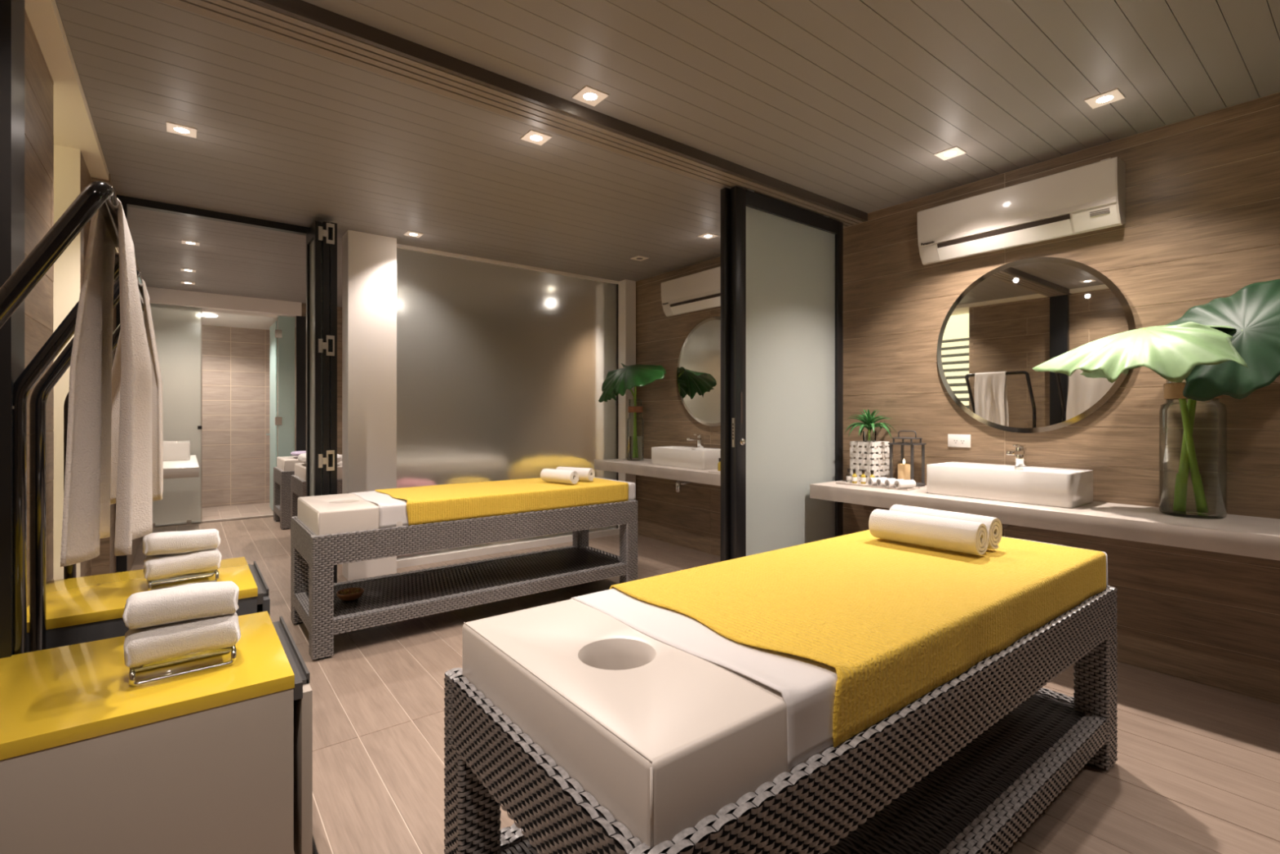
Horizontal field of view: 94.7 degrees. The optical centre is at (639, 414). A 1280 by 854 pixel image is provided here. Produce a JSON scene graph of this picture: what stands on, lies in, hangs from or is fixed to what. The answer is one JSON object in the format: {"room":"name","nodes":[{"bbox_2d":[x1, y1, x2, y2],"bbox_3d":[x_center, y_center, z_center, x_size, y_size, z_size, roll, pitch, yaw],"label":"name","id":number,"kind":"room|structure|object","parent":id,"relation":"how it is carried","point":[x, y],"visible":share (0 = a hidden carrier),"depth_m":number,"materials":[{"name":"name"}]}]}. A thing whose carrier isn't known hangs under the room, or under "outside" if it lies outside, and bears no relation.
{"room":"spa massage room","nodes":[
{"label":"spa massage room","id":0,"kind":"room"},
{"bbox_2d":[24,8,91,607],"bbox_3d":[-1.297,-0.120,0.893,0.120,2.740,6.400,0,0,-38],"label":"wall","id":1,"kind":"structure","parent":0,"point":[38,81],"depth_m":2.17,"materials":[{"name":"paint"}]},
{"bbox_2d":[0,0,24,658],"bbox_3d":[-1.760,-0.045,1.635,0.056,2.590,0.170,0,0,-38],"label":"trim","id":2,"kind":"structure","parent":1,"relation":"attached to","point":[11,11],"depth_m":1.58,"materials":[{"name":"black metal"}]},
{"bbox_2d":[24,0,108,180],"bbox_3d":[-1.385,-1.380,0.800,0.526,0.060,6.160,0,0,-38],"label":"trim","id":3,"kind":"structure","parent":1,"relation":"attached to","point":[73,126],"depth_m":2.47,"materials":[{"name":"beige paint"}]},
{"bbox_2d":[53,144,80,580],"bbox_3d":[-2.906,-0.050,2.966,0.130,2.600,0.012,0,0,-38],"label":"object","id":4,"kind":"structure","parent":1,"relation":"attached to","point":[67,160],"depth_m":2.96,"materials":[{"name":"beige paint"}]},
{"bbox_2d":[90,172,144,575],"bbox_3d":[-4.327,-0.120,4.877,0.200,2.740,3.890,0,0,-38],"label":"wall","id":5,"kind":"structure","parent":0,"point":[105,562],"depth_m":3.47,"materials":[{"name":"paint"}]},
{"bbox_2d":[115,203,127,572],"bbox_3d":[-3.309,-0.046,3.762,0.055,2.592,0.060,0,0,-38],"label":"trim","id":6,"kind":"structure","parent":5,"relation":"attached to","point":[121,561],"depth_m":3.74,"materials":[{"name":"black metal"}]},
{"bbox_2d":[163,454,199,479],"bbox_3d":[-4.529,0.492,5.662,0.440,0.085,1.900,0,0,-38],"label":"sink","id":7,"kind":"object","parent":5,"relation":"attached to","point":[174,468],"depth_m":5.02,"materials":[{"name":"white"}]},
{"bbox_2d":[163,440,190,461],"bbox_3d":[-4.719,0.362,5.895,0.345,0.175,0.500,0,0,-38],"label":"basin","id":8,"kind":"object","parent":7,"relation":"in","point":[172,450],"visible":0.49,"depth_m":5.75,"materials":[{"name":"white ceramic"}]},
{"bbox_2d":[116,194,310,235],"bbox_3d":[-2.892,-1.366,4.084,1.100,0.048,0.060,0,0,-38],"label":"trim","id":9,"kind":"structure","parent":5,"relation":"attached to","point":[131,202],"depth_m":4.02,"materials":[{"name":"black metal"}]},
{"bbox_2d":[306,220,337,582],"bbox_3d":[-2.300,-0.050,4.253,0.133,2.580,0.418,0,0,-38],"label":"door","id":10,"kind":"structure","parent":9,"relation":"attached to","point":[321,237],"depth_m":4.11,"materials":[{"name":"black metal"}]},
{"bbox_2d":[146,286,301,316],"bbox_3d":[-4.817,-1.308,6.893,1.490,0.165,0.100,0,0,-38],"label":"wall","id":11,"kind":"structure","parent":0,"point":[157,295],"depth_m":6.82,"materials":[{"name":"white"}]},
{"bbox_2d":[201,324,278,507],"bbox_3d":[-5.634,0.000,8.031,1.590,2.500,0.100,0,0,-38],"label":"wall","id":12,"kind":"structure","parent":0,"point":[235,361],"depth_m":8.06,"materials":[{"name":"beige tile"}]},
{"bbox_2d":[201,307,296,329],"bbox_3d":[-5.226,-1.220,7.463,1.540,0.060,1.300,0,0,-38],"label":"ceiling","id":13,"kind":"structure","parent":0,"point":[230,318],"depth_m":7.39,"materials":[{"name":"white"}]},
{"bbox_2d":[201,313,217,317],"bbox_3d":[-5.178,-1.183,7.057,0.200,0.014,0.200,0,0,-38],"label":"recessed light","id":14,"kind":"object","parent":13,"relation":"in","point":[202,314],"visible":0.83,"depth_m":7.03,"materials":[{"name":"white"}]},
{"bbox_2d":[294,326,296,451],"bbox_3d":[-4.577,0.000,7.964,0.100,2.500,1.300,0,0,-38],"label":"wall","id":15,"kind":"structure","parent":0,"point":[295,326],"depth_m":8.01,"materials":[{"name":"tile"}]},
{"bbox_2d":[301,302,342,454],"bbox_3d":[-3.221,-0.070,8.159,2.585,2.640,0.050,0,0,-38],"label":"wall","id":16,"kind":"structure","parent":0,"point":[303,305],"depth_m":7.61,"materials":[{"name":"paint"}]},
{"bbox_2d":[265,315,294,511],"bbox_3d":[-4.610,0.014,7.537,0.211,2.448,0.703,0,0,-41],"label":"shower door","id":17,"kind":"structure","parent":16,"relation":"attached to","point":[285,333],"depth_m":7.30,"materials":[{"name":"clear glass"}]},
{"bbox_2d":[296,315,305,451],"bbox_3d":[-4.234,0.013,7.357,0.100,2.475,0.040,0,0,-38],"label":"trim","id":18,"kind":"structure","parent":16,"relation":"attached to","point":[300,320],"depth_m":7.34,"materials":[{"name":"black metal"}]},
{"bbox_2d":[342,229,396,580],"bbox_3d":[-2.121,-0.070,4.623,0.350,2.640,0.210,0,0,-38],"label":"wall column","id":19,"kind":"structure","parent":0,"point":[369,260],"depth_m":4.54,"materials":[{"name":"white"}]},
{"bbox_2d":[55,0,722,306],"bbox_3d":[-1.980,-1.440,5.333,4.079,0.100,5.940,0,0,-38],"label":"ceiling","id":20,"kind":"structure","parent":0,"point":[286,133],"depth_m":3.35,"materials":[{"name":"grey"}]},
{"bbox_2d":[166,121,196,137],"bbox_3d":[-2.234,-1.387,2.874,0.116,0.005,0.116,0,0,-38],"label":"recessed light","id":21,"kind":"object","parent":20,"relation":"in","point":[172,127],"visible":1,"depth_m":2.87,"materials":[{"name":"beige"}]},
{"bbox_2d":[180,267,195,272],"bbox_3d":[-4.343,-1.387,5.667,0.116,0.005,0.116,0,0,-38],"label":"recessed light","id":22,"kind":"object","parent":20,"relation":"in","point":[181,268],"visible":1,"depth_m":5.65,"materials":[{"name":"beige"}]},
{"bbox_2d":[181,239,199,245],"bbox_3d":[-3.632,-1.387,4.763,0.116,0.005,0.116,0,0,-38],"label":"recessed light","id":23,"kind":"object","parent":20,"relation":"in","point":[184,242],"visible":1,"depth_m":4.76,"materials":[{"name":"beige"}]},
{"bbox_2d":[403,231,423,237],"bbox_3d":[-1.744,-1.387,4.536,0.116,0.005,0.116,0,0,-38],"label":"recessed light","id":24,"kind":"object","parent":20,"relation":"in","point":[411,233],"visible":1,"depth_m":4.52,"materials":[{"name":"beige"}]},
{"bbox_2d":[520,128,551,145],"bbox_3d":[-0.520,-1.387,2.954,0.116,0.005,0.116,0,0,-38],"label":"recessed light","id":25,"kind":"object","parent":20,"relation":"in","point":[542,138],"visible":1,"depth_m":2.95,"materials":[{"name":"beige"}]},
{"bbox_2d":[630,255,648,261],"bbox_3d":[-0.004,-1.387,5.237,0.116,0.005,0.116,0,0,-38],"label":"recessed light","id":26,"kind":"object","parent":20,"relation":"in","point":[638,257],"visible":1,"depth_m":5.23,"materials":[{"name":"beige"}]},
{"bbox_2d":[697,232,718,239],"bbox_3d":[0.529,-1.387,4.580,0.116,0.005,0.116,0,0,-38],"label":"recessed light","id":27,"kind":"object","parent":20,"relation":"in","point":[707,235],"visible":1,"depth_m":4.57,"materials":[{"name":"beige"}]},
{"bbox_2d":[396,243,618,284],"bbox_3d":[-1.128,-1.376,5.477,2.265,0.028,0.045,0,0,-38],"label":"trim","id":28,"kind":"structure","parent":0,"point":[398,246],"depth_m":5.34,"materials":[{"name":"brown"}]},
{"bbox_2d":[617,279,635,528],"bbox_3d":[-0.149,-0.070,6.170,0.132,2.640,0.175,0,0,-38],"label":"wall pillar","id":29,"kind":"structure","parent":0,"point":[626,288],"depth_m":6.11,"materials":[{"name":"white"}]},
{"bbox_2d":[130,502,1279,853],"bbox_3d":[-1.300,1.289,4.146,4.655,0.122,11.550,0,0,-38],"label":"floor","id":30,"kind":"structure","parent":0,"point":[1196,770],"depth_m":2.24,"materials":[{"name":"beige tile"}]},
{"bbox_2d":[26,556,270,652],"bbox_3d":[-1.841,0.950,2.283,0.720,0.600,0.606,0,0,-38],"label":"base cabinet","id":31,"kind":"object","parent":30,"relation":"on","point":[84,609],"visible":0.27,"depth_m":2.13,"materials":[{"name":"yellow stone"}]},
{"bbox_2d":[29,269,143,652],"bbox_3d":[-1.990,0.327,2.166,0.262,1.646,0.699,0,0,-38],"label":"towel rail","id":32,"kind":"object","parent":31,"relation":"attached to","point":[37,402],"visible":0.4,"depth_m":1.83,"materials":[{"name":"black"}]},
{"bbox_2d":[110,279,163,504],"bbox_3d":[-1.946,-0.085,2.269,0.175,0.834,0.354,0,0,-38],"label":"bath towel","id":33,"kind":"object","parent":32,"relation":"hanging from","point":[157,382],"visible":0.47,"depth_m":2.18,"materials":[{"name":"beige fabric"}]},
{"bbox_2d":[146,569,218,591],"bbox_3d":[-1.742,0.630,2.249,0.212,0.042,0.112,0,0,-42],"label":"towel stand","id":34,"kind":"object","parent":31,"relation":"on","point":[215,572],"visible":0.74,"depth_m":2.26,"materials":[{"name":"silver metal"}]},
{"bbox_2d":[143,548,222,581],"bbox_3d":[-1.742,0.567,2.249,0.231,0.090,0.134,-1,1,-42],"label":"folded towel","id":35,"kind":"object","parent":34,"relation":"on","point":[157,567],"visible":0.89,"depth_m":2.20,"materials":[{"name":"white fabric"}]},
{"bbox_2d":[142,528,220,555],"bbox_3d":[-1.752,0.488,2.256,0.231,0.094,0.135,0,0,-42],"label":"folded towel","id":36,"kind":"object","parent":35,"relation":"on","point":[164,543],"visible":0.95,"depth_m":2.21,"materials":[{"name":"white fabric"}]},
{"bbox_2d":[0,611,319,853],"bbox_3d":[-1.268,0.950,1.542,0.720,0.600,0.606,0,0,-38],"label":"base cabinet","id":37,"kind":"object","parent":30,"relation":"on","point":[220,760],"visible":1,"depth_m":1.36,"materials":[{"name":"beige laminate"}]},
{"bbox_2d":[0,180,119,654],"bbox_3d":[-1.415,0.327,1.423,0.262,1.646,0.695,0,0,-38],"label":"towel rail","id":38,"kind":"object","parent":37,"relation":"attached to","point":[100,194],"visible":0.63,"depth_m":1.60,"materials":[{"name":"black"}]},
{"bbox_2d":[60,197,152,566],"bbox_3d":[-1.339,-0.082,1.490,0.164,0.837,0.439,0,0,-38],"label":"bath towel","id":39,"kind":"object","parent":38,"relation":"hanging from","point":[87,478],"visible":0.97,"depth_m":1.37,"materials":[{"name":"beige fabric"}]},
{"bbox_2d":[0,611,294,759],"bbox_3d":[-1.300,0.666,1.517,0.638,0.033,0.606,0,0,-38],"label":"countertop","id":40,"kind":"structure","parent":37,"relation":"on","point":[56,696],"depth_m":1.41,"materials":[{"name":"yellow paint"}]},
{"bbox_2d":[128,645,236,686],"bbox_3d":[-1.165,0.630,1.507,0.212,0.042,0.112,0,0,-40],"label":"towel stand","id":41,"kind":"object","parent":40,"relation":"on","point":[200,655],"visible":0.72,"depth_m":1.48,"materials":[{"name":"silver metal"}]},
{"bbox_2d":[123,611,240,667],"bbox_3d":[-1.165,0.566,1.507,0.231,0.087,0.134,-1,1,-40],"label":"folded towel","id":42,"kind":"object","parent":41,"relation":"on","point":[147,645],"visible":0.77,"depth_m":1.46,"materials":[{"name":"white fabric"}]},
{"bbox_2d":[122,581,239,629],"bbox_3d":[-1.175,0.486,1.515,0.231,0.091,0.134,0,0,-40],"label":"folded towel","id":43,"kind":"object","parent":42,"relation":"on","point":[144,609],"visible":1,"depth_m":1.47,"materials":[{"name":"white fabric"}]},
{"bbox_2d":[149,302,201,527],"bbox_3d":[-5.236,0.013,6.625,0.500,2.475,0.028,0,0,-38],"label":"glass door","id":44,"kind":"structure","parent":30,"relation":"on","point":[177,329],"depth_m":6.66,"materials":[{"name":"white glass"}]},
{"bbox_2d":[273,454,342,529],"bbox_3d":[-3.279,0.874,7.290,2.077,0.752,0.713,0,0,-38],"label":"massage table","id":45,"kind":"object","parent":30,"relation":"on","point":[285,468],"visible":0.23,"depth_m":6.43,"materials":[{"name":"black"}]},
{"bbox_2d":[290,450,306,456],"bbox_3d":[-3.854,0.450,6.816,0.310,0.052,0.413,0,0,-38],"label":"cloth","id":46,"kind":"object","parent":45,"relation":"on","point":[299,452],"visible":0.39,"depth_m":6.65,"materials":[{"name":"grey"}]},
{"bbox_2d":[290,461,342,535],"bbox_3d":[-2.521,0.874,6.359,2.077,0.752,0.752,0,0,-38],"label":"massage table","id":47,"kind":"object","parent":30,"relation":"on","point":[298,481],"visible":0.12,"depth_m":5.72,"materials":[{"name":"black"}]},
{"bbox_2d":[297,453,342,463],"bbox_3d":[-3.167,0.430,5.830,0.351,0.093,0.620,0,0,-38],"label":"towel","id":48,"kind":"object","parent":47,"relation":"on","point":[302,457],"visible":0.28,"depth_m":5.69,"materials":[{"name":"white fabric"}]},
{"bbox_2d":[290,493,638,660],"bbox_3d":[-1.061,0.874,3.898,2.077,0.752,0.752,0,0,-38],"label":"massage table","id":49,"kind":"object","parent":30,"relation":"on","point":[327,531],"visible":0.9,"depth_m":3.50,"materials":[{"name":"black"}]},
{"bbox_2d":[336,586,364,601],"bbox_3d":[-1.666,1.036,3.389,0.144,0.055,0.144,0,0,-38],"label":"wooden bowl","id":50,"kind":"object","parent":49,"relation":"on","point":[347,594],"visible":1,"depth_m":3.37,"materials":[{"name":"brown wood"}]},
{"bbox_2d":[351,476,635,528],"bbox_3d":[-0.936,0.551,3.994,1.746,0.132,0.707,0,0,-38],"label":"sheet","id":51,"kind":"object","parent":49,"relation":"on","point":[393,510],"visible":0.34,"depth_m":3.27,"materials":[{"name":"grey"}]},
{"bbox_2d":[374,477,628,524],"bbox_3d":[-0.907,0.546,4.017,1.536,0.140,0.718,0,0,-38],"label":"blanket","id":52,"kind":"object","parent":51,"relation":"on","point":[456,501],"visible":0.84,"depth_m":3.75,"materials":[{"name":"yellow fabric"}]},
{"bbox_2d":[540,468,578,484],"bbox_3d":[-0.568,0.435,4.162,0.300,0.092,0.093,0,0,38],"label":"rolled towel","id":53,"kind":"object","parent":52,"relation":"on","point":[571,477],"visible":1,"depth_m":4.11,"materials":[{"name":"white fabric"}]},
{"bbox_2d":[555,466,595,481],"bbox_3d":[-0.478,0.435,4.318,0.300,0.094,0.089,0,0,30],"label":"rolled towel","id":54,"kind":"object","parent":52,"relation":"on","point":[584,473],"visible":0.55,"depth_m":4.25,"materials":[{"name":"white fabric"}]},
{"bbox_2d":[396,528,619,568],"bbox_3d":[-1.129,1.220,5.479,2.265,0.060,0.070,0,0,-38],"label":"ledge","id":55,"kind":"object","parent":30,"relation":"on","point":[406,562],"visible":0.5,"depth_m":5.29,"materials":[{"name":"white"}]},
{"bbox_2d":[396,247,617,559],"bbox_3d":[-1.131,-0.086,5.481,2.265,2.552,0.025,0,0,-38],"label":"wall","id":56,"kind":"structure","parent":55,"relation":"on","point":[502,371],"depth_m":5.36,"materials":[{"name":"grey glass"}]},
{"bbox_2d":[444,585,1117,853],"bbox_3d":[0.618,0.874,1.764,2.152,0.752,0.792,0,0,-38],"label":"massage table","id":57,"kind":"object","parent":30,"relation":"on","point":[594,733],"visible":0.68,"depth_m":1.19,"materials":[{"name":"black"}]},
{"bbox_2d":[570,536,1107,769],"bbox_3d":[0.744,0.551,1.861,1.806,0.133,0.744,0,0,-38],"label":"sheet","id":58,"kind":"object","parent":57,"relation":"on","point":[806,686],"visible":0.15,"depth_m":1.18,"materials":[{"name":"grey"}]},
{"bbox_2d":[609,529,1106,747],"bbox_3d":[0.772,0.547,1.883,1.642,0.139,0.757,0,0,-38],"label":"blanket","id":59,"kind":"object","parent":58,"relation":"on","point":[895,622],"visible":0.88,"depth_m":1.56,"materials":[{"name":"yellow fabric"}]},
{"bbox_2d":[868,509,988,555],"bbox_3d":[1.043,0.424,2.152,0.115,0.112,0.385,0,0,-39],"label":"rolled towel","id":60,"kind":"object","parent":59,"relation":"on","point":[944,533],"visible":1,"depth_m":2.09,"materials":[{"name":"white fabric"}]},
{"bbox_2d":[888,504,1002,549],"bbox_3d":[1.150,0.424,2.248,0.110,0.116,0.386,0,0,-35],"label":"rolled towel","id":61,"kind":"object","parent":59,"relation":"on","point":[993,525],"visible":0.37,"depth_m":2.14,"materials":[{"name":"white fabric"}]},
{"bbox_2d":[302,0,1279,213],"bbox_3d":[1.140,-1.440,1.298,4.079,0.100,3.860,0,0,-38],"label":"ceiling","id":62,"kind":"structure","parent":0,"point":[851,103],"depth_m":2.37,"materials":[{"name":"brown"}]},
{"bbox_2d":[572,84,608,106],"bbox_3d":[-0.217,-1.387,2.569,0.116,0.005,0.116,0,0,-38],"label":"recessed light","id":63,"kind":"object","parent":62,"relation":"in","point":[587,92],"visible":1,"depth_m":2.56,"materials":[{"name":"beige"}]},
{"bbox_2d":[933,146,966,159],"bbox_3d":[1.648,-1.387,3.132,0.116,0.005,0.116,0,0,-38],"label":"recessed light","id":64,"kind":"object","parent":62,"relation":"in","point":[952,151],"visible":1,"depth_m":3.12,"materials":[{"name":"beige"}]},
{"bbox_2d":[1084,88,1124,108],"bbox_3d":[2.042,-1.387,2.590,0.116,0.005,0.116,0,0,-38],"label":"recessed light","id":65,"kind":"object","parent":62,"relation":"in","point":[1095,101],"visible":1,"depth_m":2.58,"materials":[{"name":"beige"}]},
{"bbox_2d":[862,431,876,441],"bbox_3d":[1.524,0.146,3.915,0.086,0.070,0.086,0,0,-38],"label":"plant pot","id":66,"kind":"object","parent":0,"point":[875,432],"depth_m":3.91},
{"bbox_2d":[635,92,1279,704],"bbox_3d":[0.533,-0.120,5.499,0.100,2.740,11.450,0,0,-38],"label":"wall","id":67,"kind":"structure","parent":0,"point":[1202,225],"depth_m":2.93,"materials":[{"name":"brown wood"}]},
{"bbox_2d":[157,0,867,227],"bbox_3d":[-0.132,-1.414,2.881,4.155,0.152,0.200,0,0,-38],"label":"ceiling track","id":68,"kind":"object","parent":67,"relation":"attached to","point":[300,24],"depth_m":2.42,"materials":[{"name":"brown metal"}]},
{"bbox_2d":[720,187,730,561],"bbox_3d":[0.914,-0.051,3.784,1.085,2.578,0.042,0,0,-38],"label":"sliding door","id":69,"kind":"structure","parent":68,"relation":"hanging from","point":[725,192],"depth_m":3.45,"materials":[{"name":"black metal"}]},
{"bbox_2d":[594,457,720,485],"bbox_3d":[0.494,0.495,5.030,0.534,0.090,2.405,0,0,-38],"label":"countertop","id":70,"kind":"structure","parent":67,"relation":"attached to","point":[645,467],"depth_m":5.06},
{"bbox_2d":[626,399,644,461],"bbox_3d":[-0.044,0.150,5.780,0.166,0.600,0.166,0,0,-38],"label":"glass vase","id":71,"kind":"object","parent":70,"relation":"on","point":[635,444],"visible":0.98,"depth_m":5.72,"materials":[{"name":"clear glass"}]},
{"bbox_2d":[598,389,635,435],"bbox_3d":[-0.216,-0.018,5.859,0.319,0.879,0.500,0,0,-38],"label":"leaf","id":72,"kind":"object","parent":71,"relation":"in","point":[604,397],"visible":0.17,"depth_m":5.78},
{"bbox_2d":[601,363,666,435],"bbox_3d":[0.022,-0.046,5.601,0.537,0.937,0.765,0,0,-38],"label":"leaf","id":73,"kind":"object","parent":71,"relation":"in","point":[628,377],"visible":0.99,"depth_m":5.51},
{"bbox_2d":[651,434,720,469],"bbox_3d":[0.446,0.312,5.167,0.355,0.275,0.690,0,0,-38],"label":"basin","id":74,"kind":"object","parent":70,"relation":"in","point":[699,457],"visible":0.84,"depth_m":5.03,"materials":[{"name":"white ceramic"}]},
{"bbox_2d":[686,434,703,447],"bbox_3d":[0.490,0.235,5.226,0.168,0.120,0.040,0,0,-38],"label":"faucet","id":75,"kind":"object","parent":74,"relation":"on","point":[700,438],"depth_m":5.24,"materials":[{"name":"silver metal"}]},
{"bbox_2d":[675,480,697,492],"bbox_3d":[0.436,0.615,5.304,0.286,0.150,0.048,0,0,-38],"label":"trap","id":76,"kind":"object","parent":70,"relation":"attached to","point":[678,483],"visible":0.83,"depth_m":5.22,"materials":[{"name":"silver metal"}]},
{"bbox_2d":[675,480,680,492],"bbox_3d":[0.342,0.640,5.232,0.048,0.100,0.048,0,0,-38],"label":"drain pipe","id":77,"kind":"object","parent":76,"relation":"on","point":[677,483],"depth_m":5.21,"materials":[{"name":"silver metal"}]},
{"bbox_2d":[708,470,720,473],"bbox_3d":[0.663,0.447,4.570,0.160,0.007,0.220,0,0,-38],"label":"tray","id":78,"kind":"object","parent":70,"relation":"on","point":[715,471],"visible":0.29,"depth_m":4.58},
{"bbox_2d":[717,457,720,471],"bbox_3d":[0.629,0.393,4.639,0.036,0.100,0.036,0,0,-38],"label":"bottle","id":79,"kind":"object","parent":78,"relation":"on","point":[719,459],"visible":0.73,"depth_m":4.62,"materials":[{"name":"yellow glass"}]},
{"bbox_2d":[661,266,720,316],"bbox_3d":[0.551,-1.103,5.277,0.142,0.326,0.975,0,0,-38],"label":"air conditioner","id":80,"kind":"object","parent":67,"relation":"attached to","point":[700,291],"visible":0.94,"depth_m":5.29,"materials":[{"name":"beige plastic"}]},
{"bbox_2d":[676,316,720,426],"bbox_3d":[0.656,-0.380,5.240,0.022,0.970,0.970,0,0,-38],"label":"round mirror","id":81,"kind":"object","parent":67,"relation":"attached to","point":[699,364],"visible":0.55,"depth_m":5.33,"materials":[{"name":"black mirror"}]},
{"bbox_2d":[730,186,843,559],"bbox_3d":[0.969,-0.051,3.755,1.074,2.578,0.058,0,0,-38],"label":"sliding door","id":82,"kind":"structure","parent":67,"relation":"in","point":[787,260],"depth_m":3.71,"materials":[{"name":"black glass"}]},
{"bbox_2d":[947,434,970,447],"bbox_3d":[1.943,0.160,3.587,0.008,0.078,0.132,0,0,-38],"label":"wall socket","id":83,"kind":"object","parent":67,"relation":"attached to","point":[953,440],"visible":1,"depth_m":3.58,"materials":[{"name":"white plastic"}]},
{"bbox_2d":[917,156,1125,264],"bbox_3d":[2.076,-1.103,3.305,0.142,0.326,0.990,0,0,-38],"label":"air conditioner","id":84,"kind":"object","parent":67,"relation":"attached to","point":[1091,197],"visible":1,"depth_m":3.19,"materials":[{"name":"beige plastic"}]},
{"bbox_2d":[937,257,1136,433],"bbox_3d":[2.157,-0.383,3.298,0.022,0.974,0.974,0,0,-38],"label":"round mirror","id":85,"kind":"object","parent":67,"relation":"attached to","point":[1019,316],"visible":0.91,"depth_m":3.27,"materials":[{"name":"black mirror"}]},
{"bbox_2d":[809,480,1279,560],"bbox_3d":[2.209,0.495,2.811,0.534,0.090,2.945,0,0,-38],"label":"countertop","id":86,"kind":"structure","parent":67,"relation":"attached to","point":[1237,535],"depth_m":2.65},
{"bbox_2d":[849,440,888,483],"bbox_3d":[1.524,0.313,3.915,0.180,0.270,0.180,0,0,-32],"label":"woven box","id":87,"kind":"object","parent":86,"relation":"on","point":[870,455],"visible":0.89,"depth_m":3.86,"materials":[{"name":"white wicker"}]},
{"bbox_2d":[844,408,897,441],"bbox_3d":[1.524,0.072,3.916,0.332,0.219,0.333,0,0,-38],"label":"potted plant","id":88,"kind":"object","parent":87,"relation":"on","point":[868,420],"visible":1,"depth_m":3.89,"materials":[{"name":"green plant"}]},
{"bbox_2d":[835,480,919,490],"bbox_3d":[1.486,0.445,3.702,0.166,0.010,0.466,0,0,-41],"label":"tray","id":89,"kind":"object","parent":86,"relation":"on","point":[849,482],"visible":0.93,"depth_m":3.65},
{"bbox_2d":[846,468,851,482],"bbox_3d":[1.367,0.399,3.856,0.032,0.091,0.032,0,0,-38],"label":"bottle","id":90,"kind":"object","parent":89,"relation":"on","point":[848,477],"visible":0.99,"depth_m":3.85,"materials":[{"name":"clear glass"}]},
{"bbox_2d":[851,469,857,483],"bbox_3d":[1.385,0.399,3.808,0.032,0.091,0.032,0,0,-38],"label":"bottle","id":91,"kind":"object","parent":89,"relation":"on","point":[854,478],"visible":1,"depth_m":3.80,"materials":[{"name":"yellow glass"}]},
{"bbox_2d":[860,469,866,484],"bbox_3d":[1.432,0.399,3.780,0.032,0.091,0.032,0,0,-38],"label":"bottle","id":92,"kind":"object","parent":89,"relation":"on","point":[863,477],"visible":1,"depth_m":3.77,"materials":[{"name":"yellow glass"}]},
{"bbox_2d":[867,477,886,485],"bbox_3d":[1.487,0.419,3.684,0.115,0.051,0.051,0,0,-16],"label":"rolled towel","id":93,"kind":"object","parent":89,"relation":"on","point":[871,481],"visible":0.49,"depth_m":3.66,"materials":[{"name":"white fabric"}]},
{"bbox_2d":[875,478,895,486],"bbox_3d":[1.520,0.419,3.633,0.115,0.052,0.050,0,0,-16],"label":"rolled towel","id":94,"kind":"object","parent":89,"relation":"on","point":[880,482],"visible":0.6,"depth_m":3.61,"materials":[{"name":"white fabric"}]},
{"bbox_2d":[884,479,904,488],"bbox_3d":[1.549,0.419,3.579,0.115,0.052,0.050,0,0,-16],"label":"rolled towel","id":95,"kind":"object","parent":89,"relation":"on","point":[888,483],"visible":0.52,"depth_m":3.56,"materials":[{"name":"white fabric"}]},
{"bbox_2d":[893,480,915,488],"bbox_3d":[1.590,0.417,3.535,0.115,0.049,0.052,0,0,-16],"label":"rolled towel","id":96,"kind":"object","parent":89,"relation":"on","point":[898,483],"visible":1,"depth_m":3.52,"materials":[{"name":"white fabric"}]},
{"bbox_2d":[888,430,926,486],"bbox_3d":[1.689,0.276,3.726,0.162,0.349,0.162,0,0,-38],"label":"lantern","id":97,"kind":"object","parent":86,"relation":"on","point":[911,443],"visible":0.75,"depth_m":3.71,"materials":[{"name":"grey"}]},
{"bbox_2d":[897,458,910,479],"bbox_3d":[1.672,0.355,3.732,0.074,0.153,0.074,0,0,-38],"label":"pillar candle","id":98,"kind":"object","parent":97,"relation":"in","point":[904,469],"visible":0.72,"depth_m":3.70,"materials":[{"name":"brown wax"}]},
{"bbox_2d":[1001,524,1015,536],"bbox_3d":[2.026,0.615,3.247,0.286,0.150,0.048,0,0,-38],"label":"trap","id":99,"kind":"object","parent":86,"relation":"attached to","point":[1006,526],"visible":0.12,"depth_m":3.21,"materials":[{"name":"silver metal"}]},
{"bbox_2d":[926,444,1093,508],"bbox_3d":[1.979,0.307,3.192,0.345,0.285,0.700,0,0,-38],"label":"basin","id":100,"kind":"object","parent":86,"relation":"in","point":[1060,487],"visible":1,"depth_m":3.05,"materials":[{"name":"white ceramic"}]},
{"bbox_2d":[1006,444,1026,466],"bbox_3d":[2.050,0.225,3.209,0.168,0.120,0.040,0,0,-38],"label":"faucet","id":101,"kind":"object","parent":100,"relation":"on","point":[1020,452],"depth_m":3.23,"materials":[{"name":"silver metal"}]},
{"bbox_2d":[1159,379,1227,519],"bbox_3d":[2.469,0.131,2.635,0.224,0.638,0.224,0,0,-38],"label":"glass vase","id":102,"kind":"object","parent":86,"relation":"on","point":[1203,494],"visible":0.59,"depth_m":2.57,"materials":[{"name":"clear glass"}]},
{"bbox_2d":[1031,321,1248,472],"bbox_3d":[2.241,0.019,2.681,0.492,0.828,0.767,0,0,-38],"label":"leaf","id":103,"kind":"object","parent":102,"relation":"in","point":[1172,352],"visible":0.98,"depth_m":2.52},
{"bbox_2d":[1164,279,1279,472],"bbox_3d":[2.554,-0.084,2.437,0.259,1.034,0.727,0,0,-44],"label":"leaf","id":104,"kind":"object","parent":102,"relation":"in","point":[1253,310],"visible":0.63,"depth_m":2.45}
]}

